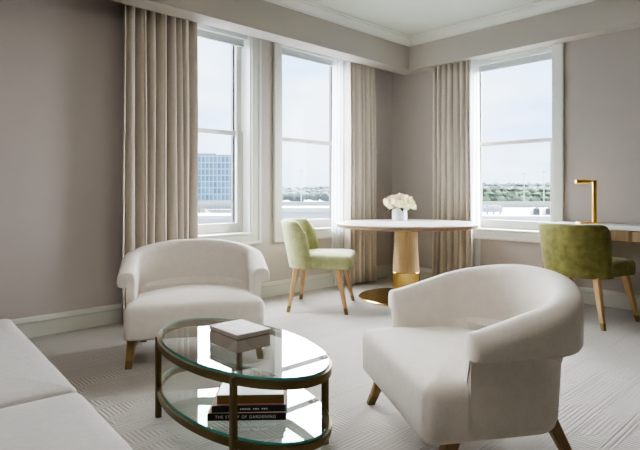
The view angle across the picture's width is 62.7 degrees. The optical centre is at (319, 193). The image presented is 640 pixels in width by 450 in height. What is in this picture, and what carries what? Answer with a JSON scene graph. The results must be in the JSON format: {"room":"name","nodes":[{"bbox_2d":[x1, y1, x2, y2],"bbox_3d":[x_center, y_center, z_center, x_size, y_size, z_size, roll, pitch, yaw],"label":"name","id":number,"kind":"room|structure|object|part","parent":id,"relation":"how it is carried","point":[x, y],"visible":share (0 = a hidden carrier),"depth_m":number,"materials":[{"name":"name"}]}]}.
{"room":"hotel room","nodes":[
{"label":"hotel room","id":0,"kind":"room"},
{"bbox_2d":[0,0,391,319],"bbox_3d":[-1.601,-0.404,4.390,7.150,2.875,0.200,0,0,-44],"label":"wall","id":1,"kind":"structure","parent":0,"point":[62,61],"depth_m":3.97,"materials":[{"name":"paint"}]},
{"bbox_2d":[122,4,197,321],"bbox_3d":[-1.332,-0.315,4.366,0.677,2.673,0.176,0,0,-44],"label":"curtain","id":2,"kind":"object","parent":1,"relation":"hanging from","point":[160,102],"visible":0.75,"depth_m":4.32,"materials":[{"name":"beige fabric"}]},
{"bbox_2d":[10,264,392,337],"bbox_3d":[-1.596,0.959,4.239,6.950,0.150,0.026,0,0,-44],"label":"baseboard","id":3,"kind":"structure","parent":1,"relation":"attached to","point":[54,323],"depth_m":4.09,"materials":[{"name":"grey paint"}]},
{"bbox_2d":[198,35,261,244],"bbox_3d":[-1.103,-0.553,4.860,1.211,2.085,0.259,0,0,-44],"label":"window","id":4,"kind":"structure","parent":1,"relation":"in","point":[244,227],"depth_m":5.17,"materials":[{"name":"white paint"}]},
{"bbox_3d":[-1.155,-1.081,4.915,0.977,1.005,0.042,0,0,-44],"label":"sash","id":5,"kind":"part","parent":4,"relation":"part of","materials":[{"name":"silver metal"}]},
{"bbox_3d":[-1.133,-0.116,4.892,0.977,0.990,0.040,0,0,-44],"label":"sash","id":6,"kind":"part","parent":4,"relation":"part of","materials":[{"name":"silver metal"}]},
{"bbox_2d":[198,23,246,46],"bbox_3d":[-1.085,-1.512,4.842,0.961,0.141,0.080,0,0,-44],"label":"roller blind","id":7,"kind":"object","parent":4,"relation":"attached to","point":[204,31],"visible":0.53,"depth_m":4.96,"materials":[{"name":"white"}]},
{"bbox_3d":[-1.092,0.390,4.849,1.001,0.026,0.220,0,0,-44],"label":"sill","id":8,"kind":"part","parent":4,"relation":"part of","materials":[{"name":"white paint"}]},
{"bbox_2d":[111,0,416,74],"bbox_3d":[-1.466,-1.656,4.104,6.950,0.370,0.400,0,0,-44],"label":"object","id":9,"kind":"structure","parent":1,"relation":"attached to","point":[261,19],"depth_m":4.97,"materials":[{"name":"beige paint"}]},
{"bbox_2d":[273,42,345,241],"bbox_3d":[-0.105,-0.553,5.813,1.210,2.085,0.259,0,0,-44],"label":"window","id":10,"kind":"structure","parent":1,"relation":"in","point":[323,227],"depth_m":5.37,"materials":[{"name":"white paint"}]},
{"bbox_3d":[-0.158,-1.075,5.868,0.976,1.018,0.042,0,0,-44],"label":"sash","id":11,"kind":"part","parent":10,"relation":"part of","materials":[{"name":"silver metal"}]},
{"bbox_2d":[282,44,343,65],"bbox_3d":[-0.088,-1.522,5.795,0.960,0.121,0.080,0,0,-44],"label":"roller blind","id":12,"kind":"object","parent":10,"relation":"attached to","point":[290,51],"visible":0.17,"depth_m":5.72,"materials":[{"name":"white"}]},
{"bbox_3d":[-0.095,0.390,5.802,1.000,0.026,0.220,0,0,-44],"label":"sill","id":13,"kind":"part","parent":10,"relation":"part of","materials":[{"name":"white paint"}]},
{"bbox_3d":[-0.136,-0.110,5.845,0.976,0.977,0.040,0,0,-44],"label":"sash","id":14,"kind":"part","parent":10,"relation":"part of","materials":[{"name":"silver metal"}]},
{"bbox_2d":[332,57,343,285],"bbox_3d":[0.191,-0.304,5.887,0.195,2.653,0.035,0,0,-44],"label":"sheer curtain","id":15,"kind":"object","parent":1,"relation":"hanging from","point":[337,68],"visible":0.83,"depth_m":5.88,"materials":[{"name":"white fabric"}]},
{"bbox_2d":[344,61,376,284],"bbox_3d":[0.458,-0.315,6.063,0.475,2.673,0.151,0,0,-44],"label":"curtain","id":16,"kind":"object","parent":1,"relation":"hanging from","point":[360,109],"visible":0.89,"depth_m":6.01,"materials":[{"name":"beige fabric"}]},
{"bbox_2d":[28,276,639,449],"bbox_3d":[0.634,1.094,1.920,7.370,0.120,6.900,0,0,-44],"label":"floor","id":17,"kind":"structure","parent":0,"point":[599,401],"depth_m":2.85,"materials":[{"name":"carpet"}]},
{"bbox_2d":[0,319,132,449],"bbox_3d":[-1.092,0.630,1.262,0.970,0.808,2.338,0,0,-39],"label":"sofa","id":18,"kind":"object","parent":17,"relation":"on","point":[40,409],"visible":1,"depth_m":1.41,"materials":[{"name":"grey fabric"}]},
{"bbox_2d":[0,319,76,408],"bbox_3d":[-1.374,0.664,1.789,0.740,0.190,1.164,0,0,-39],"label":"seat cushion","id":19,"kind":"object","parent":18,"relation":"on","point":[26,375],"depth_m":1.68,"materials":[{"name":"grey fabric"}]},
{"bbox_2d":[0,393,132,449],"bbox_3d":[-0.633,0.664,0.882,0.740,0.190,1.164,0,0,-39],"label":"seat cushion","id":20,"kind":"object","parent":18,"relation":"on","point":[63,421],"depth_m":1.29,"materials":[{"name":"grey fabric"}]},
{"bbox_2d":[117,239,269,369],"bbox_3d":[-0.840,0.680,3.533,0.948,0.707,0.758,0,0,-15],"label":"armchair","id":21,"kind":"object","parent":17,"relation":"on","point":[165,282],"visible":0.97,"depth_m":3.42,"materials":[{"name":"beige fabric"}]},
{"bbox_3d":[-1.133,0.924,3.161,0.062,0.130,0.102,0,0,-15],"label":"leg","id":22,"kind":"part","parent":21,"relation":"part of","materials":[{"name":"brown wood"}]},
{"bbox_3d":[-0.861,0.530,3.611,0.948,0.407,0.598,0,0,-15],"label":"backrest","id":23,"kind":"part","parent":21,"relation":"part of","materials":[{"name":"beige fabric"}]},
{"bbox_3d":[-0.822,0.742,3.464,0.840,0.253,0.615,0,0,-15],"label":"seat","id":24,"kind":"part","parent":21,"relation":"part of","materials":[{"name":"beige fabric"}]},
{"bbox_2d":[155,318,331,449],"bbox_3d":[-0.364,0.842,2.303,0.572,0.385,1.092,0,0,-39],"label":"coffee table","id":25,"kind":"object","parent":17,"relation":"on","point":[260,379],"visible":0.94,"depth_m":2.05,"materials":[{"name":"gold metal"}]},
{"bbox_3d":[-0.750,0.847,2.434,0.023,0.374,0.023,0,0,-39],"label":"leg","id":26,"kind":"part","parent":25,"relation":"part of","materials":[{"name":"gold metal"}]},
{"bbox_3d":[-0.313,0.847,1.900,0.023,0.374,0.023,0,0,-39],"label":"leg","id":27,"kind":"part","parent":25,"relation":"part of","materials":[{"name":"gold metal"}]},
{"bbox_3d":[-0.415,0.847,2.707,0.023,0.374,0.023,0,0,-39],"label":"leg","id":28,"kind":"part","parent":25,"relation":"part of","materials":[{"name":"gold metal"}]},
{"bbox_2d":[209,319,270,352],"bbox_3d":[-0.349,0.611,2.273,0.168,0.075,0.226,0,0,-42],"label":"box","id":29,"kind":"object","parent":25,"relation":"on","point":[237,336],"visible":1,"depth_m":2.21,"materials":[{"name":"brown"}]},
{"bbox_3d":[-0.349,0.584,2.273,0.168,0.019,0.226,0,0,-42],"label":"lid","id":30,"kind":"part","parent":29,"relation":"part of","materials":[{"name":"white"}]},
{"bbox_3d":[-0.364,0.654,2.303,0.548,0.010,1.068,0,0,-39],"label":"glass","id":31,"kind":"part","parent":25,"relation":"part of","materials":[{"name":"teal"}]},
{"bbox_2d":[160,362,328,444],"bbox_3d":[-0.364,0.883,2.303,0.548,0.010,1.068,0,0,-39],"label":"glass shelf","id":32,"kind":"object","parent":25,"relation":"attached to","point":[232,439],"depth_m":2.12,"materials":[{"name":"teal"}]},
{"bbox_2d":[207,390,287,420],"bbox_3d":[-0.288,0.864,2.152,0.305,0.027,0.236,0,0,-2],"label":"book","id":33,"kind":"object","parent":25,"relation":"on","point":[280,415],"visible":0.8,"depth_m":2.04,"materials":[{"name":"black paper"}]},
{"bbox_2d":[212,385,286,412],"bbox_3d":[-0.283,0.838,2.159,0.288,0.026,0.226,0,0,-3],"label":"book","id":34,"kind":"object","parent":33,"relation":"on","point":[258,407],"visible":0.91,"depth_m":2.05,"materials":[{"name":"black paper"}]},
{"bbox_2d":[217,377,284,403],"bbox_3d":[-0.278,0.807,2.168,0.262,0.034,0.205,0,0,-2],"label":"book","id":35,"kind":"object","parent":34,"relation":"on","point":[246,395],"visible":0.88,"depth_m":2.07,"materials":[{"name":"brown paper"}]},
{"bbox_3d":[0.021,0.847,2.173,0.023,0.374,0.023,0,0,-39],"label":"leg","id":36,"kind":"part","parent":25,"relation":"part of","materials":[{"name":"gold metal"}]},
{"bbox_2d":[281,218,355,314],"bbox_3d":[-0.022,0.634,4.845,0.672,0.800,0.632,0,0,9],"label":"dining chair","id":37,"kind":"object","parent":17,"relation":"on","point":[304,253],"visible":1,"depth_m":4.61,"materials":[{"name":"green fabric"}]},
{"bbox_3d":[-0.235,0.815,4.648,0.141,0.331,0.066,0,0,-37],"label":"leg","id":38,"kind":"part","parent":37,"relation":"part of","materials":[{"name":"brown wood"}]},
{"bbox_3d":[-0.188,0.447,4.871,0.336,0.425,0.569,0,0,9],"label":"backrest","id":39,"kind":"part","parent":37,"relation":"part of","materials":[{"name":"green fabric"}]},
{"bbox_3d":[-0.164,0.815,5.097,0.066,0.331,0.141,0,0,-35],"label":"leg","id":40,"kind":"part","parent":37,"relation":"part of","materials":[{"name":"brown wood"}]},
{"bbox_3d":[0.068,0.588,4.830,0.490,0.143,0.562,0,0,9],"label":"seat","id":41,"kind":"part","parent":37,"relation":"part of","materials":[{"name":"green fabric"}]},
{"bbox_3d":[0.174,0.815,4.547,0.066,0.331,0.147,0,0,-37],"label":"leg","id":42,"kind":"part","parent":37,"relation":"part of","materials":[{"name":"brown wood"}]},
{"bbox_3d":[0.257,0.815,5.067,0.147,0.331,0.066,0,0,-35],"label":"leg","id":43,"kind":"part","parent":37,"relation":"part of","materials":[{"name":"brown wood"}]},
{"bbox_2d":[336,219,478,305],"bbox_3d":[0.860,0.658,5.245,1.396,0.749,1.396,0,0,-44],"label":"pedestal table","id":44,"kind":"object","parent":17,"relation":"on","point":[406,271],"visible":0.8,"depth_m":5.13,"materials":[{"name":"white stone"}]},
{"bbox_3d":[0.860,1.024,5.245,0.948,0.018,0.948,0,0,-44],"label":"plate","id":45,"kind":"part","parent":44,"relation":"part of","materials":[{"name":"gold metal"}]},
{"bbox_2d":[392,208,406,220],"bbox_3d":[0.859,0.217,5.658,0.160,0.132,0.160,0,0,-44],"label":"flower vase","id":46,"kind":"object","parent":44,"relation":"on","point":[397,214],"visible":0.79,"depth_m":5.59,"materials":[{"name":"white ceramic"}]},
{"bbox_2d":[382,193,416,211],"bbox_3d":[0.866,0.111,5.662,0.388,0.245,0.384,0,0,-44],"label":"bouquet","id":47,"kind":"object","parent":46,"relation":"in","point":[402,202],"visible":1,"depth_m":5.55,"materials":[{"name":"white plant"}]},
{"bbox_2d":[362,264,583,449],"bbox_3d":[0.653,0.680,2.269,0.758,0.707,0.948,0,0,-11],"label":"armchair","id":48,"kind":"object","parent":17,"relation":"on","point":[478,353],"visible":1,"depth_m":1.90,"materials":[{"name":"beige fabric"}]},
{"bbox_3d":[0.300,0.924,2.584,0.102,0.130,0.062,0,0,-11],"label":"leg","id":49,"kind":"part","parent":48,"relation":"part of","materials":[{"name":"brown wood"}]},
{"bbox_3d":[0.582,0.742,2.255,0.615,0.253,0.840,0,0,-11],"label":"seat","id":50,"kind":"part","parent":48,"relation":"part of","materials":[{"name":"beige fabric"}]},
{"bbox_3d":[0.444,0.924,1.844,0.102,0.130,0.062,0,0,-11],"label":"leg","id":51,"kind":"part","parent":48,"relation":"part of","materials":[{"name":"brown wood"}]},
{"bbox_3d":[0.731,0.530,2.284,0.598,0.407,0.948,0,0,-11],"label":"backrest","id":52,"kind":"part","parent":48,"relation":"part of","materials":[{"name":"beige fabric"}]},
{"bbox_3d":[0.895,0.908,1.999,0.132,0.148,0.067,0,0,8],"label":"leg","id":53,"kind":"part","parent":48,"relation":"part of","materials":[{"name":"brown wood"}]},
{"bbox_2d":[538,222,639,330],"bbox_3d":[2.162,0.634,4.330,0.672,0.800,0.632,0,0,-34],"label":"dining chair","id":54,"kind":"object","parent":17,"relation":"on","point":[583,251],"visible":0.94,"depth_m":4.09,"materials":[{"name":"green fabric"}]},
{"bbox_3d":[2.023,0.447,4.235,0.336,0.425,0.569,0,0,-34],"label":"backrest","id":55,"kind":"part","parent":54,"relation":"part of","materials":[{"name":"green fabric"}]},
{"bbox_3d":[2.142,0.815,4.041,0.066,0.331,0.141,0,0,9],"label":"leg","id":56,"kind":"part","parent":54,"relation":"part of","materials":[{"name":"brown wood"}]},
{"bbox_3d":[2.237,0.588,4.382,0.490,0.143,0.562,0,0,-34],"label":"seat","id":57,"kind":"part","parent":54,"relation":"part of","materials":[{"name":"green fabric"}]},
{"bbox_3d":[2.509,0.815,4.250,0.147,0.331,0.066,0,0,9],"label":"leg","id":58,"kind":"part","parent":54,"relation":"part of","materials":[{"name":"brown wood"}]},
{"bbox_2d":[543,221,639,267],"bbox_3d":[2.685,0.649,4.401,0.476,0.770,1.450,0,0,-44],"label":"desk","id":59,"kind":"object","parent":17,"relation":"on","point":[620,232],"visible":0.2,"depth_m":4.31,"materials":[{"name":"white stone"}]},
{"bbox_2d":[575,179,600,223],"bbox_3d":[2.384,0.067,4.685,0.200,0.394,0.100,0,0,2],"label":"desk lamp","id":60,"kind":"object","parent":59,"relation":"on","point":[577,181],"visible":1,"depth_m":4.67,"materials":[{"name":"gold metal"}]},
{"bbox_3d":[2.447,0.064,4.683,0.032,0.371,0.028,0,0,2],"label":"post","id":61,"kind":"part","parent":60,"relation":"part of","materials":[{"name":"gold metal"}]},
{"bbox_3d":[2.291,0.346,4.502,0.016,0.080,0.640,0,0,-44],"label":"drawer","id":62,"kind":"part","parent":59,"relation":"part of","materials":[{"name":"brown wood"}]},
{"bbox_3d":[2.760,0.346,4.010,0.016,0.080,0.660,0,0,-44],"label":"drawer","id":63,"kind":"part","parent":59,"relation":"part of","materials":[{"name":"brown wood"}]},
{"bbox_2d":[308,0,542,35],"bbox_3d":[0.634,-1.901,1.920,7.370,0.120,6.900,0,0,-44],"label":"ceiling","id":64,"kind":"structure","parent":0,"point":[409,17],"depth_m":5.27,"materials":[{"name":"grey paint"}]},
{"bbox_2d":[264,0,410,46],"bbox_3d":[-1.358,-1.795,3.867,6.780,0.092,0.092,0,0,-44],"label":"trim","id":65,"kind":"structure","parent":64,"relation":"attached to","point":[304,6],"depth_m":5.40,"materials":[{"name":"grey paint"}]},
{"bbox_2d":[409,0,595,46],"bbox_3d":[3.128,-1.795,4.013,0.092,0.092,6.080,0,0,-44],"label":"trim","id":66,"kind":"structure","parent":64,"relation":"attached to","point":[544,6],"depth_m":5.39,"materials":[{"name":"grey paint"}]},
{"bbox_2d":[392,28,639,293],"bbox_3d":[3.218,-0.404,4.376,0.200,2.875,6.480,0,0,-44],"label":"wall","id":67,"kind":"structure","parent":0,"point":[602,73],"depth_m":4.97,"materials":[{"name":"paint"}]},
{"bbox_2d":[432,59,473,276],"bbox_3d":[1.499,-0.223,5.896,0.138,2.489,0.504,0,0,-44],"label":"curtain","id":68,"kind":"object","parent":67,"relation":"hanging from","point":[452,107],"visible":0.88,"depth_m":5.88,"materials":[{"name":"beige fabric"}]},
{"bbox_2d":[471,60,479,266],"bbox_3d":[1.714,-0.223,5.774,0.024,2.489,0.123,0,0,-44],"label":"sheer curtain","id":69,"kind":"object","parent":67,"relation":"hanging from","point":[474,64],"visible":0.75,"depth_m":5.77,"materials":[{"name":"white fabric"}]},
{"bbox_2d":[392,266,639,310],"bbox_3d":[3.147,0.959,4.287,0.026,0.150,6.450,0,0,-44],"label":"baseboard","id":70,"kind":"structure","parent":67,"relation":"attached to","point":[615,299],"depth_m":4.81,"materials":[{"name":"grey paint"}]},
{"bbox_2d":[473,42,563,242],"bbox_3d":[2.037,-0.491,5.605,0.259,1.960,1.180,0,0,-44],"label":"window","id":71,"kind":"structure","parent":67,"relation":"in","point":[507,230],"depth_m":5.29,"materials":[{"name":"white paint"}]},
{"bbox_3d":[2.026,0.390,5.595,0.220,0.026,0.970,0,0,-44],"label":"sill","id":72,"kind":"part","parent":71,"relation":"part of","materials":[{"name":"white paint"}]},
{"bbox_2d":[479,48,551,72],"bbox_3d":[2.019,-1.404,5.588,0.080,0.106,0.930,0,0,-44],"label":"roller blind","id":73,"kind":"object","parent":71,"relation":"attached to","point":[546,54],"visible":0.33,"depth_m":5.52,"materials":[{"name":"white"}]},
{"bbox_3d":[2.092,-0.998,5.657,0.042,0.923,0.946,0,0,-44],"label":"sash","id":74,"kind":"part","parent":71,"relation":"part of","materials":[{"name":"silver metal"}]},
{"bbox_3d":[2.069,-0.095,5.636,0.040,0.947,0.946,0,0,-44],"label":"sash","id":75,"kind":"part","parent":71,"relation":"part of","materials":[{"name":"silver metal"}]},
{"bbox_2d":[409,0,639,72],"bbox_3d":[3.223,-1.656,4.103,0.170,0.370,6.080,0,0,-44],"label":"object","id":76,"kind":"structure","parent":67,"relation":"attached to","point":[598,17],"depth_m":5.17,"materials":[{"name":"beige paint"}]},
{"label":"outside","id":77,"kind":"structure","parent":0,"visible":0},
{"bbox_2d":[282,186,328,200],"bbox_3d":[-35.990,-0.373,514.669,159.252,18.155,26.521,0,0,0],"label":"woods","id":78,"kind":"object","parent":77,"point":[316,193],"visible":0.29,"depth_m":506.98,"materials":[{"name":"green plant"}]},
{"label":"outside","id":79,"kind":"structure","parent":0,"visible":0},
{"bbox_2d":[482,182,549,187],"bbox_3d":[216.789,-3.848,634.057,231.292,24.638,27.950,0,0,0],"label":"woods","id":80,"kind":"object","parent":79,"point":[508,184],"visible":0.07,"depth_m":635.74,"materials":[{"name":"green plant"}]},
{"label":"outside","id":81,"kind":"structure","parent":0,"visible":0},
{"bbox_2d":[284,200,542,208],"bbox_3d":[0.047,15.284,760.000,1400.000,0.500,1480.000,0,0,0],"label":"ground","id":82,"kind":"structure","parent":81,"point":[284,200],"depth_m":544.31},
{"bbox_2d":[198,153,230,212],"bbox_3d":[-38.495,2.434,133.015,39.000,25.200,28.000,0,0,0],"label":"office building","id":83,"kind":"structure","parent":82,"relation":"on","point":[214,170],"depth_m":125.00,"materials":[{"name":"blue glass"}]},
{"bbox_2d":[198,213,230,223],"bbox_3d":[-15.497,8.984,76.008,9.800,12.100,8.800,0,0,0],"label":"shed","id":84,"kind":"object","parent":82,"relation":"on","point":[203,218],"visible":0.07,"depth_m":72.01,"materials":[{"name":"grey"}]},
{"bbox_2d":[282,206,328,219],"bbox_3d":[-2.996,8.434,75.007,13.800,13.200,10.800,0,0,0],"label":"shed","id":85,"kind":"object","parent":82,"relation":"on","point":[288,212],"visible":0.07,"depth_m":70.00,"materials":[{"name":"grey"}]},
{"bbox_2d":[198,201,549,212],"bbox_3d":[10.006,8.209,94.009,240.000,13.650,8.601,0,0,0],"label":"road bridge","id":86,"kind":"structure","parent":82,"relation":"on","point":[202,205],"depth_m":90.01,"materials":[{"name":"concrete"}]},
{"bbox_2d":[482,209,549,221],"bbox_3d":[24.007,8.684,68.004,19.800,12.700,24.800,0,0,0],"label":"shed","id":87,"kind":"object","parent":82,"relation":"on","point":[507,214],"visible":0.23,"depth_m":56.00,"materials":[{"name":"white"}]},
{"bbox_2d":[482,205,502,213],"bbox_3d":[19.656,1.814,60.605,2.500,1.040,1.200,0,0,0],"label":"rooftop chiller","id":88,"kind":"object","parent":87,"relation":"on","point":[488,208],"visible":0.76,"depth_m":60.01,"materials":[{"name":"grey metal"}]},
{"bbox_2d":[530,207,539,214],"bbox_3d":[23.706,1.899,57.889,0.840,0.870,0.830,0,0,0],"label":"roof vent","id":89,"kind":"object","parent":87,"relation":"on","point":[534,210],"visible":0.94,"depth_m":57.51,"materials":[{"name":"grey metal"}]},
{"bbox_2d":[542,207,549,214],"bbox_3d":[25.056,1.899,57.889,0.840,0.870,0.830,0,0,0],"label":"roof vent","id":90,"kind":"object","parent":87,"relation":"on","point":[546,210],"visible":0.71,"depth_m":57.51,"materials":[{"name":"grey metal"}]},
{"bbox_2d":[542,171,544,200],"bbox_3d":[55.414,4.684,130.010,0.700,20.700,0.304,0,0,0],"label":"mast","id":91,"kind":"object","parent":82,"relation":"on","point":[543,172],"visible":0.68,"depth_m":129.95,"materials":[{"name":"grey metal"}]},
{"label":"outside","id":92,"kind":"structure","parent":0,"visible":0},
{"bbox_2d":[482,186,549,200],"bbox_3d":[101.273,1.181,326.864,151.026,13.464,16.051,0,0,0],"label":"bank","id":93,"kind":"object","parent":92,"point":[491,193],"visible":0.22,"depth_m":323.52,"materials":[{"name":"green plant"}]}
]}

